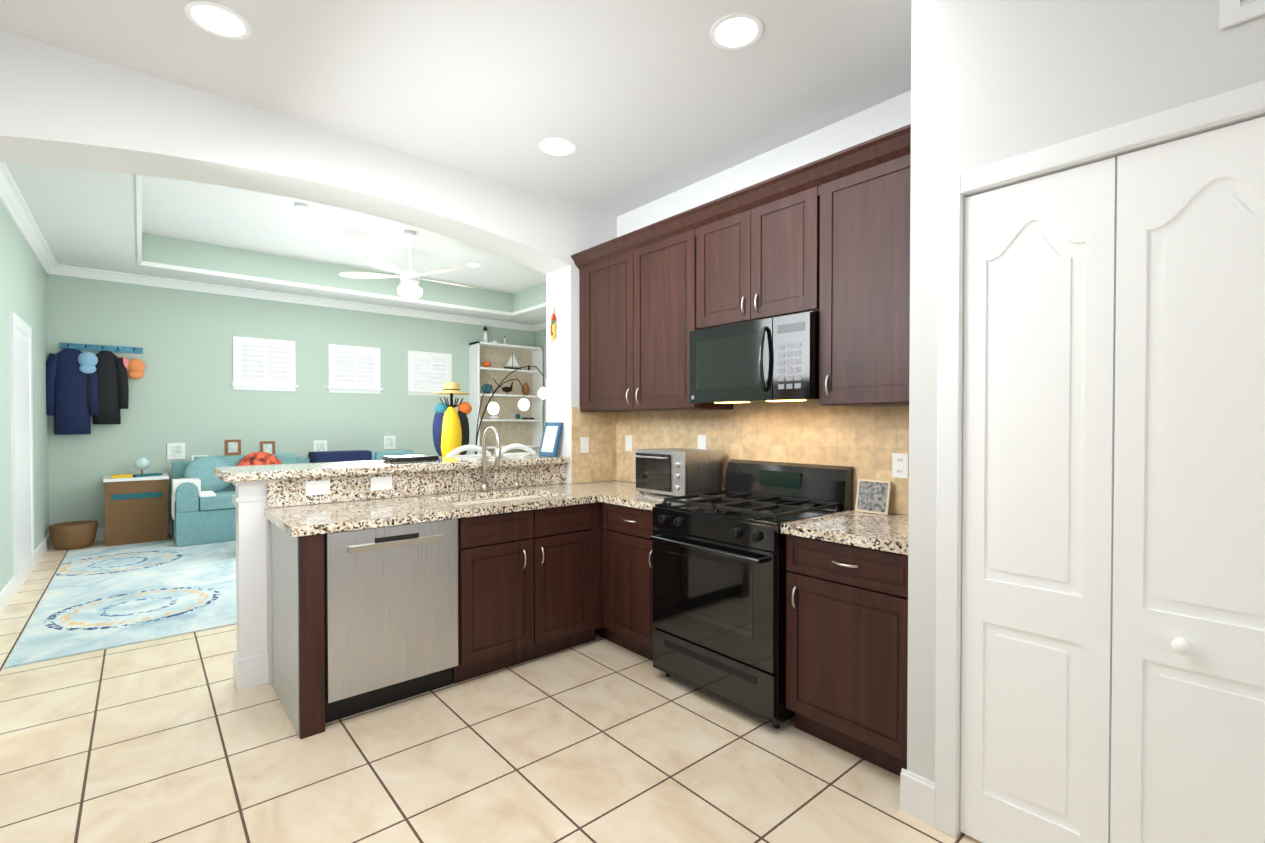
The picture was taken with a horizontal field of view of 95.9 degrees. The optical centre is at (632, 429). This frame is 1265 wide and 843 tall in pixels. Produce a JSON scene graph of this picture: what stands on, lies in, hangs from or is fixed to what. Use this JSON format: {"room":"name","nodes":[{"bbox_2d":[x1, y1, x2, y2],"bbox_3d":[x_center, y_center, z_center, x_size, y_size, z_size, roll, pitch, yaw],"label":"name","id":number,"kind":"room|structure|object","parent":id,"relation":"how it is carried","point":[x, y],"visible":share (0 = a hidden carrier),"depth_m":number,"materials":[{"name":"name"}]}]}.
{"room":"kitchen","nodes":[
{"label":"kitchen","id":0,"kind":"room"},
{"bbox_2d":[0,202,51,590],"bbox_3d":[-4.744,-0.390,4.229,0.120,3.380,5.270,-1,1,-41],"label":"wall","id":1,"kind":"structure","parent":0,"point":[23,281],"depth_m":5.01,"materials":[{"name":"green paint"}]},
{"bbox_2d":[10,312,34,593],"bbox_3d":[-5.197,0.182,4.869,0.020,2.220,1.000,-1,1,-41],"label":"door","id":2,"kind":"structure","parent":1,"relation":"attached to","point":[22,438],"depth_m":4.79,"materials":[{"name":"white wood"}]},
{"bbox_2d":[0,533,52,614],"bbox_3d":[-4.682,1.228,4.284,0.020,0.142,5.240,-1,1,-41],"label":"baseboard","id":3,"kind":"structure","parent":1,"relation":"attached to","point":[8,592],"depth_m":4.75,"materials":[{"name":"white wood"}]},
{"bbox_2d":[0,162,59,273],"bbox_3d":[-4.622,-1.730,4.239,0.100,0.100,5.150,-1,1,-41],"label":"crown molding","id":4,"kind":"structure","parent":1,"relation":"attached to","point":[13,202],"depth_m":4.74,"materials":[{"name":"white wood"}]},
{"bbox_2d":[5,163,545,324],"bbox_3d":[-2.370,-2.006,6.256,6.150,0.400,5.270,-1,1,-41],"label":"ceiling","id":5,"kind":"structure","parent":0,"point":[85,218],"depth_m":6.33,"materials":[{"name":"white paint"}]},
{"bbox_2d":[295,203,308,210],"bbox_3d":[-3.147,-2.118,5.434,0.118,0.035,0.118,1,1,37],"label":"recessed light","id":6,"kind":"object","parent":5,"relation":"in","point":[301,206],"depth_m":5.40,"materials":[{"name":"white"}]},
{"bbox_2d":[339,230,471,298],"bbox_3d":[-2.377,-1.780,6.244,1.340,0.730,1.388,-1,1,-41],"label":"ceiling fan","id":7,"kind":"object","parent":5,"relation":"hanging from","point":[407,288],"visible":1,"depth_m":6.12,"materials":[{"name":"white"}]},
{"bbox_2d":[466,263,480,266],"bbox_3d":[-2.086,-2.159,7.496,0.189,0.006,0.189,1,1,43],"label":"recessed light","id":8,"kind":"object","parent":5,"relation":"in","point":[468,264],"depth_m":7.47,"materials":[{"name":"white"}]},
{"bbox_2d":[48,274,535,527],"bbox_3d":[-4.130,-0.441,8.317,6.390,3.380,0.120,-1,1,-41],"label":"wall","id":9,"kind":"structure","parent":0,"point":[181,391],"depth_m":7.25,"materials":[{"name":"green paint"}]},
{"bbox_2d":[60,342,142,353],"bbox_3d":[-6.053,-0.929,6.521,0.700,0.070,0.080,-1,1,-41],"label":"rail","id":10,"kind":"object","parent":9,"relation":"attached to","point":[91,347],"visible":0.98,"depth_m":6.53,"materials":[{"name":"blue wood"}]},
{"bbox_2d":[95,521,171,540],"bbox_3d":[-4.085,1.178,8.286,6.150,0.142,0.016,-1,1,-41],"label":"baseboard","id":11,"kind":"structure","parent":9,"relation":"attached to","point":[100,534],"depth_m":6.55,"materials":[{"name":"white wood"}]},
{"bbox_2d":[136,174,143,265],"bbox_3d":[-4.137,-1.799,4.788,0.032,0.047,3.750,-1,1,-41],"label":"crown molding","id":12,"kind":"structure","parent":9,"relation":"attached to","point":[138,177],"depth_m":4.78,"materials":[{"name":"white"}]},
{"bbox_2d":[167,443,184,459],"bbox_3d":[-5.580,0.266,6.984,0.170,0.200,0.019,-1,1,-41],"label":"picture frame","id":13,"kind":"object","parent":9,"relation":"attached to","point":[177,450],"depth_m":6.97,"materials":[{"name":"white wood"}]},
{"bbox_2d":[191,455,207,460],"bbox_3d":[-5.406,0.424,7.136,0.170,0.200,0.019,-1,1,-41],"label":"picture frame","id":14,"kind":"object","parent":9,"relation":"attached to","point":[192,457],"depth_m":7.11,"materials":[{"name":"white wood"}]},
{"bbox_2d":[225,439,240,454],"bbox_3d":[-5.148,0.231,7.355,0.170,0.200,0.019,-1,1,-41],"label":"picture frame","id":15,"kind":"object","parent":9,"relation":"attached to","point":[232,447],"depth_m":7.35,"materials":[{"name":"brown wood"}]},
{"bbox_2d":[231,336,297,390],"bbox_3d":[-4.868,-0.856,7.563,0.741,0.683,0.050,-1,1,-41],"label":"window shutters","id":16,"kind":"object","parent":9,"relation":"attached to","point":[264,364],"depth_m":7.56,"materials":[{"name":"white wood"}]},
{"bbox_2d":[260,441,274,453],"bbox_3d":[-4.860,0.258,7.604,0.170,0.200,0.019,-1,1,-41],"label":"picture frame","id":17,"kind":"object","parent":9,"relation":"attached to","point":[265,446],"depth_m":7.60,"materials":[{"name":"brown"}]},
{"bbox_2d":[54,265,535,331],"bbox_3d":[-4.058,-1.779,8.217,6.150,0.100,0.100,-1,1,-41],"label":"crown molding","id":18,"kind":"structure","parent":9,"relation":"attached to","point":[65,270],"depth_m":7.55,"materials":[{"name":"white"}]},
{"bbox_2d":[313,440,326,451],"bbox_3d":[-4.383,0.253,8.015,0.170,0.200,0.019,-1,1,-41],"label":"picture frame","id":19,"kind":"object","parent":9,"relation":"attached to","point":[318,445],"depth_m":8.00,"materials":[{"name":"white wood"}]},
{"bbox_2d":[144,261,511,315],"bbox_3d":[-3.655,-1.835,7.711,4.580,0.047,0.032,-1,1,-41],"label":"crown molding","id":20,"kind":"structure","parent":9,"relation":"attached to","point":[150,264],"depth_m":7.29,"materials":[{"name":"white paint"}]},
{"bbox_2d":[326,344,382,393],"bbox_3d":[-4.031,-0.865,8.284,0.755,0.683,0.050,-1,1,-41],"label":"window shutters","id":21,"kind":"object","parent":9,"relation":"attached to","point":[351,369],"depth_m":8.29,"materials":[{"name":"white"}]},
{"bbox_2d":[384,436,395,448],"bbox_3d":[-3.671,0.195,8.628,0.170,0.200,0.019,-1,1,-41],"label":"picture frame","id":22,"kind":"object","parent":9,"relation":"attached to","point":[389,441],"depth_m":8.62,"materials":[{"name":"white"}]},
{"bbox_2d":[406,350,451,395],"bbox_3d":[-3.207,-0.874,8.995,0.717,0.683,0.050,-1,1,-41],"label":"window shutters","id":23,"kind":"object","parent":9,"relation":"attached to","point":[428,372],"depth_m":9.00,"materials":[{"name":"white"}]},
{"bbox_2d":[512,303,545,315],"bbox_3d":[-0.693,-1.836,7.757,0.032,0.047,3.750,-1,1,-41],"label":"crown molding","id":24,"kind":"structure","parent":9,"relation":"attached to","point":[544,304],"depth_m":8.76,"materials":[{"name":"white"}]},
{"bbox_2d":[0,30,616,483],"bbox_3d":[-2.723,-0.216,2.284,6.600,3.080,0.320,-1,1,-41],"label":"wall","id":25,"kind":"structure","parent":0,"point":[62,108],"depth_m":2.90,"materials":[{"name":"white paint"}]},
{"bbox_2d":[550,306,555,341],"bbox_3d":[-0.578,-0.770,4.166,0.038,0.260,0.047,-1,1,-41],"label":"decor","id":26,"kind":"object","parent":25,"relation":"hanging from","point":[552,327],"visible":1,"depth_m":4.15,"materials":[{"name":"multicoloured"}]},
{"bbox_2d":[266,463,565,684],"bbox_3d":[-1.229,0.778,3.576,1.824,1.060,0.192,-1,1,-41],"label":"wall","id":27,"kind":"structure","parent":0,"point":[285,492],"depth_m":3.32,"materials":[{"name":"white stone"}]},
{"bbox_2d":[306,480,329,495],"bbox_3d":[-1.681,0.312,3.050,0.116,0.075,0.008,-1,1,-41],"label":"outlet","id":28,"kind":"object","parent":27,"relation":"attached to","point":[321,487],"depth_m":3.05,"materials":[{"name":"white plastic"}]},
{"bbox_2d":[371,476,391,490],"bbox_3d":[-1.434,0.310,3.262,0.116,0.075,0.008,-1,1,-41],"label":"outlet","id":29,"kind":"object","parent":27,"relation":"attached to","point":[377,483],"depth_m":3.26,"materials":[{"name":"white plastic"}]},
{"bbox_2d":[214,454,568,481],"bbox_3d":[-1.382,0.224,3.604,2.007,0.043,0.540,-1,1,-41],"label":"countertop","id":30,"kind":"structure","parent":27,"relation":"on","point":[266,472],"depth_m":3.27,"materials":[{"name":"stone"}]},
{"bbox_2d":[383,454,438,461],"bbox_3d":[-1.443,0.187,3.716,0.280,0.027,0.230,-1,1,-41],"label":"tray","id":31,"kind":"object","parent":30,"relation":"on","point":[405,458],"visible":1,"depth_m":3.65,"materials":[{"name":"black"}]},
{"bbox_2d":[539,422,562,456],"bbox_3d":[-0.597,0.073,4.160,0.078,0.247,0.210,-1,1,-41],"label":"framed picture","id":32,"kind":"object","parent":30,"relation":"on","point":[550,438],"visible":1,"depth_m":4.14},
{"bbox_2d":[0,0,911,216],"bbox_3d":[-0.701,-1.673,0.028,6.740,0.250,5.711,-1,1,-41],"label":"ceiling","id":33,"kind":"structure","parent":0,"point":[638,103],"depth_m":2.52,"materials":[{"name":"white paint"}]},
{"bbox_2d":[184,0,250,39],"bbox_3d":[-1.593,-1.572,2.198,0.209,0.006,0.209,1,1,43],"label":"recessed light","id":34,"kind":"object","parent":33,"relation":"in","point":[216,19],"depth_m":2.19,"materials":[{"name":"white"}]},
{"bbox_2d":[539,138,576,155],"bbox_3d":[-0.419,-1.585,3.210,0.209,0.006,0.209,1,1,40],"label":"recessed light","id":35,"kind":"object","parent":33,"relation":"in","point":[550,146],"depth_m":3.20,"materials":[{"name":"white"}]},
{"bbox_2d":[710,13,762,49],"bbox_3d":[0.411,-1.573,2.262,0.209,0.006,0.209,1,1,43],"label":"recessed light","id":36,"kind":"object","parent":33,"relation":"in","point":[735,31],"depth_m":2.25,"materials":[{"name":"white"}]},
{"bbox_2d":[0,533,981,842],"bbox_3d":[-1.560,1.362,3.214,9.550,0.100,11.600,-1,1,-41],"label":"floor","id":37,"kind":"structure","parent":0,"point":[184,739],"depth_m":2.27,"materials":[{"name":"tile"}]},
{"bbox_2d":[49,520,97,549],"bbox_3d":[-6.035,1.143,6.166,0.380,0.258,0.380,-1,1,-41],"label":"wicker basket","id":38,"kind":"object","parent":37,"relation":"on","point":[72,535],"visible":0.98,"depth_m":6.06,"materials":[{"name":"brown wicker"}]},
{"bbox_2d":[4,540,236,668],"bbox_3d":[-3.602,1.278,5.460,2.810,0.010,3.730,-1,1,-41],"label":"rug","id":39,"kind":"object","parent":37,"relation":"on","point":[97,599],"visible":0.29,"depth_m":4.32,"materials":[{"name":"blue fabric"}]},
{"bbox_2d":[171,452,309,546],"bbox_3d":[-4.673,0.765,6.936,1.455,0.979,1.005,-1,1,-41],"label":"loveseat","id":40,"kind":"object","parent":39,"relation":"on","point":[203,509],"visible":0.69,"depth_m":6.38,"materials":[{"name":"fabric"}]},
{"bbox_2d":[308,450,421,462],"bbox_3d":[-3.545,0.768,7.922,1.500,0.948,1.025,-1,1,-41],"label":"sofa","id":41,"kind":"object","parent":39,"relation":"on","point":[338,456],"visible":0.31,"depth_m":7.75,"materials":[{"name":"fabric"}]},
{"bbox_2d":[103,473,168,545],"bbox_3d":[-5.683,0.902,6.551,0.554,0.733,0.472,-1,1,-41],"label":"base cabinet","id":42,"kind":"object","parent":37,"relation":"on","point":[136,509],"visible":1,"depth_m":6.38,"materials":[{"name":"brown wood"}]},
{"bbox_2d":[111,457,161,477],"bbox_3d":[-5.654,0.428,6.518,0.438,0.213,0.341,-1,1,-41],"label":"globe","id":43,"kind":"object","parent":42,"relation":"on","point":[141,463],"visible":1,"depth_m":6.55,"materials":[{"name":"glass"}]},
{"bbox_2d":[232,480,267,690],"bbox_3d":[-1.981,0.785,2.969,0.148,1.060,0.148,-1,1,-41],"label":"column","id":44,"kind":"structure","parent":37,"relation":"on","point":[250,657],"depth_m":2.92,"materials":[{"name":"white wood"}]},
{"bbox_2d":[324,518,457,722],"bbox_3d":[-1.305,0.882,2.916,0.602,0.868,0.654,-1,1,-41],"label":"dishwasher","id":45,"kind":"object","parent":37,"relation":"on","point":[391,612],"visible":0.65,"depth_m":2.66,"materials":[{"name":"silver metal"}]},
{"bbox_2d":[432,382,471,457],"bbox_3d":[-2.149,0.353,6.787,0.463,1.830,0.430,-1,1,-41],"label":"stand","id":46,"kind":"object","parent":37,"relation":"on","point":[450,430],"visible":0.85,"depth_m":6.63,"materials":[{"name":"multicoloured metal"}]},
{"bbox_2d":[445,444,513,457],"bbox_3d":[-1.215,0.710,4.496,0.392,1.172,0.384,-1,1,-41],"label":"bar stool","id":47,"kind":"object","parent":37,"relation":"on","point":[456,451],"depth_m":4.63,"materials":[{"name":"white plastic"}]},
{"bbox_2d":[469,341,542,455],"bbox_3d":[-2.141,-0.099,9.744,1.220,2.660,0.318,-1,1,-41],"label":"bookcase","id":48,"kind":"object","parent":37,"relation":"on","point":[509,426],"visible":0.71,"depth_m":9.85,"materials":[{"name":"white painted wood"}]},
{"bbox_2d":[482,361,490,366],"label":"decor","id":49,"kind":"object","parent":48,"relation":"in","point":[486,363],"depth_m":9.41,"materials":[{"name":"orange"}]},
{"bbox_2d":[482,384,491,393],"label":"decor","id":50,"kind":"object","parent":48,"relation":"in","point":[488,390],"depth_m":9.40,"materials":[{"name":"teal ceramic"}]},
{"bbox_2d":[483,326,496,342],"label":"decor","id":51,"kind":"object","parent":48,"relation":"in","point":[485,339],"depth_m":9.41,"materials":[{"name":"white ceramic"}]},
{"bbox_2d":[493,378,512,393],"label":"decor","id":52,"kind":"object","parent":48,"relation":"in","point":[506,389],"depth_m":9.68,"materials":[{"name":"black metal"}]},
{"bbox_2d":[504,352,520,369],"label":"decor","id":53,"kind":"object","parent":48,"relation":"in","point":[512,361],"depth_m":9.76,"materials":[{"name":"white"}]},
{"bbox_2d":[515,414,533,418],"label":"decor","id":54,"kind":"object","parent":48,"relation":"in","point":[517,416],"depth_m":9.82,"materials":[{"name":"teal"}]},
{"bbox_2d":[522,383,529,394],"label":"decor","id":55,"kind":"object","parent":48,"relation":"in","point":[526,391],"depth_m":9.89,"materials":[{"name":"brown ceramic"}]},
{"bbox_2d":[475,366,546,453],"bbox_3d":[-1.897,0.120,8.784,1.432,2.246,0.340,-1,1,-41],"label":"arc floor lamp","id":56,"kind":"object","parent":37,"relation":"on","point":[493,407],"visible":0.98,"depth_m":8.71,"materials":[{"name":"brown metal"}]},
{"bbox_2d":[452,515,590,683],"bbox_3d":[-0.736,0.960,3.428,0.913,0.699,0.644,-1,1,-41],"label":"base cabinet","id":57,"kind":"object","parent":37,"relation":"on","point":[535,583],"depth_m":3.12,"materials":[{"name":"brown wood"}]},
{"bbox_2d":[514,443,535,454],"bbox_3d":[-0.893,0.707,4.774,0.392,1.172,0.384,-1,1,-41],"label":"bar stool","id":58,"kind":"object","parent":37,"relation":"on","point":[519,446],"depth_m":4.94,"materials":[{"name":"white"}]},
{"bbox_2d":[607,503,655,660],"bbox_3d":[0.215,0.873,3.456,0.610,0.872,0.492,-1,1,-41],"label":"base cabinet","id":59,"kind":"object","parent":37,"relation":"on","point":[630,626],"depth_m":3.26,"materials":[{"name":"brown wood"}]},
{"bbox_2d":[264,483,634,536],"bbox_3d":[-0.781,0.416,3.353,2.246,0.040,0.720,-1,1,-41],"label":"countertop","id":60,"kind":"structure","parent":59,"relation":"on","point":[303,520],"depth_m":2.93,"materials":[{"name":"stone"}]},
{"bbox_2d":[453,495,541,504],"bbox_3d":[-0.784,0.516,3.384,0.696,0.158,0.416,-1,1,-41],"label":"sink basin","id":61,"kind":"object","parent":60,"relation":"in","point":[495,500],"visible":0.06,"depth_m":3.58,"materials":[{"name":"silver metal"}]},
{"bbox_2d":[480,427,521,491],"bbox_3d":[-0.794,0.186,3.604,0.273,0.410,0.231,-1,1,-41],"label":"faucet","id":62,"kind":"object","parent":60,"relation":"on","point":[485,487],"visible":1,"depth_m":3.58,"materials":[{"name":"silver metal"}]},
{"bbox_2d":[556,480,634,487],"bbox_3d":[-0.190,0.409,3.903,0.631,0.040,0.360,-1,1,-41],"label":"countertop","id":63,"kind":"structure","parent":59,"relation":"on","point":[614,483],"depth_m":4.01,"materials":[{"name":"stone"}]},
{"bbox_2d":[604,488,724,510],"bbox_3d":[0.218,0.415,3.430,0.631,0.040,0.469,-1,1,-41],"label":"countertop","id":64,"kind":"structure","parent":59,"relation":"on","point":[635,499],"depth_m":3.32,"materials":[{"name":"stone"}]},
{"bbox_2d":[633,448,721,498],"bbox_3d":[0.265,0.259,3.486,0.364,0.269,0.430,-1,1,-41],"label":"toaster oven","id":65,"kind":"object","parent":64,"relation":"on","point":[676,471],"visible":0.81,"depth_m":3.35,"materials":[{"name":"silver metal"}]},
{"bbox_2d":[651,459,852,728],"bbox_3d":[0.588,0.751,2.932,0.722,1.130,0.768,-1,1,-41],"label":"range","id":66,"kind":"object","parent":37,"relation":"on","point":[719,595],"visible":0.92,"depth_m":2.73,"materials":[{"name":"black metal"}]},
{"bbox_2d":[786,534,907,775],"bbox_3d":[1.073,0.885,2.461,0.610,0.872,0.563,-1,1,-41],"label":"base cabinet","id":67,"kind":"object","parent":37,"relation":"on","point":[847,605],"depth_m":2.26,"materials":[{"name":"brown wood"}]},
{"bbox_2d":[781,509,908,554],"bbox_3d":[1.063,0.427,2.449,0.631,0.040,0.571,-1,1,-41],"label":"countertop","id":68,"kind":"structure","parent":67,"relation":"on","point":[881,532],"depth_m":2.36,"materials":[{"name":"stone"}]},
{"bbox_2d":[855,479,891,514],"bbox_3d":[1.159,0.324,2.753,0.045,0.159,0.160,-1,1,-41],"label":"picture frame","id":69,"kind":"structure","parent":68,"relation":"on","point":[872,496],"depth_m":2.74,"materials":[{"name":"stone"}]},
{"bbox_2d":[536,329,545,430],"bbox_3d":[0.044,-0.441,8.278,0.120,3.380,5.390,-1,1,-41],"label":"wall","id":70,"kind":"structure","parent":0,"point":[540,335],"depth_m":10.04,"materials":[{"name":"grey"}]},
{"bbox_2d":[532,322,545,330],"bbox_3d":[-0.040,-1.779,8.189,0.100,0.100,5.150,-1,1,-41],"label":"crown molding","id":71,"kind":"structure","parent":70,"relation":"attached to","point":[540,326],"depth_m":10.03,"materials":[{"name":"white"}]},
{"bbox_2d":[545,378,546,421],"bbox_3d":[-1.456,0.169,9.917,0.020,2.120,0.200,-1,1,-41],"label":"door frame","id":72,"kind":"structure","parent":70,"relation":"attached to","point":[545,406],"depth_m":9.96,"materials":[{"name":"white"}]},
{"bbox_2d":[617,90,910,515],"bbox_3d":[1.687,-0.127,2.317,0.120,2.900,6.030,-1,1,-41],"label":"wall","id":73,"kind":"structure","parent":0,"point":[887,116],"depth_m":3.20,"materials":[{"name":"white paint"}]},
{"bbox_2d":[575,224,732,411],"bbox_3d":[0.135,-0.639,3.735,0.337,1.030,1.198,-1,1,-41],"label":"upper cabinet","id":74,"kind":"object","parent":73,"relation":"attached to","point":[635,300],"depth_m":3.59,"materials":[{"name":"brown wood"}]},
{"bbox_2d":[571,402,908,514],"bbox_3d":[0.532,0.123,3.246,0.418,0.543,2.478,-1,1,-41],"label":"tile backsplash","id":75,"kind":"structure","parent":73,"relation":"attached to","point":[865,442],"depth_m":3.29,"materials":[{"name":"tile"}]},
{"bbox_2d":[581,437,588,452],"bbox_3d":[-0.343,0.114,4.107,0.070,0.115,0.009,-1,1,-41],"label":"outlet","id":76,"kind":"object","parent":75,"relation":"attached to","point":[584,440],"depth_m":4.10,"materials":[{"name":"white plastic"}]},
{"bbox_2d":[625,435,631,450],"bbox_3d":[-0.027,0.100,4.189,0.008,0.116,0.072,-1,1,-41],"label":"outlet","id":77,"kind":"object","parent":75,"relation":"attached to","point":[628,438],"depth_m":4.19,"materials":[{"name":"white plastic"}]},
{"bbox_2d":[698,435,706,448],"bbox_3d":[0.443,0.092,3.643,0.008,0.116,0.072,-1,1,-41],"label":"outlet","id":78,"kind":"object","parent":75,"relation":"attached to","point":[702,439],"depth_m":3.63,"materials":[{"name":"white plastic"}]},
{"bbox_2d":[892,453,907,477],"bbox_3d":[1.262,0.171,2.695,0.008,0.116,0.072,-1,1,-41],"label":"outlet","id":79,"kind":"object","parent":75,"relation":"attached to","point":[899,467],"depth_m":2.69,"materials":[{"name":"white plastic"}]},
{"bbox_2d":[691,184,802,330],"bbox_3d":[0.735,-0.853,3.038,0.337,0.585,0.765,-1,1,-41],"label":"upper cabinet","id":80,"kind":"object","parent":73,"relation":"attached to","point":[745,258],"depth_m":2.94,"materials":[{"name":"brown wood"}]},
{"bbox_2d":[689,311,819,403],"bbox_3d":[0.693,-0.345,3.006,0.450,0.405,0.761,-1,1,-41],"label":"microwave","id":81,"kind":"object","parent":80,"relation":"attached to","point":[770,360],"visible":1,"depth_m":2.83,"materials":[{"name":"black metal"}]},
{"bbox_2d":[799,144,910,406],"bbox_3d":[1.150,-0.625,2.559,0.337,1.030,0.638,-1,1,-41],"label":"upper cabinet","id":82,"kind":"object","parent":73,"relation":"attached to","point":[827,238],"depth_m":2.49,"materials":[{"name":"brown wood"}]},
{"bbox_2d":[907,0,1264,782],"bbox_3d":[2.282,-0.110,0.982,0.719,2.900,3.230,-1,1,-41],"label":"wall","id":83,"kind":"structure","parent":0,"point":[995,80],"depth_m":1.76,"materials":[{"name":"white paint"}]},
{"bbox_2d":[935,81,1264,837],"bbox_3d":[1.347,0.257,1.584,0.118,2.151,0.907,-1,1,-41],"label":"door frame","id":84,"kind":"structure","parent":83,"relation":"attached to","point":[1234,107],"depth_m":1.85,"materials":[{"name":"white wood"}]},
{"bbox_2d":[960,116,1264,842],"bbox_3d":[1.316,0.288,1.558,0.091,2.065,0.769,-1,1,-41],"label":"pantry door","id":85,"kind":"structure","parent":83,"relation":"in","point":[1113,617],"depth_m":1.56,"materials":[{"name":"white wood"}]},
{"bbox_2d":[1219,0,1264,30],"bbox_3d":[1.647,-1.247,1.140,0.012,0.550,0.660,-1,1,-41],"label":"air vent","id":86,"kind":"object","parent":83,"relation":"in","point":[1233,12],"visible":1,"depth_m":1.37,"materials":[{"name":"white metal"}]}
]}

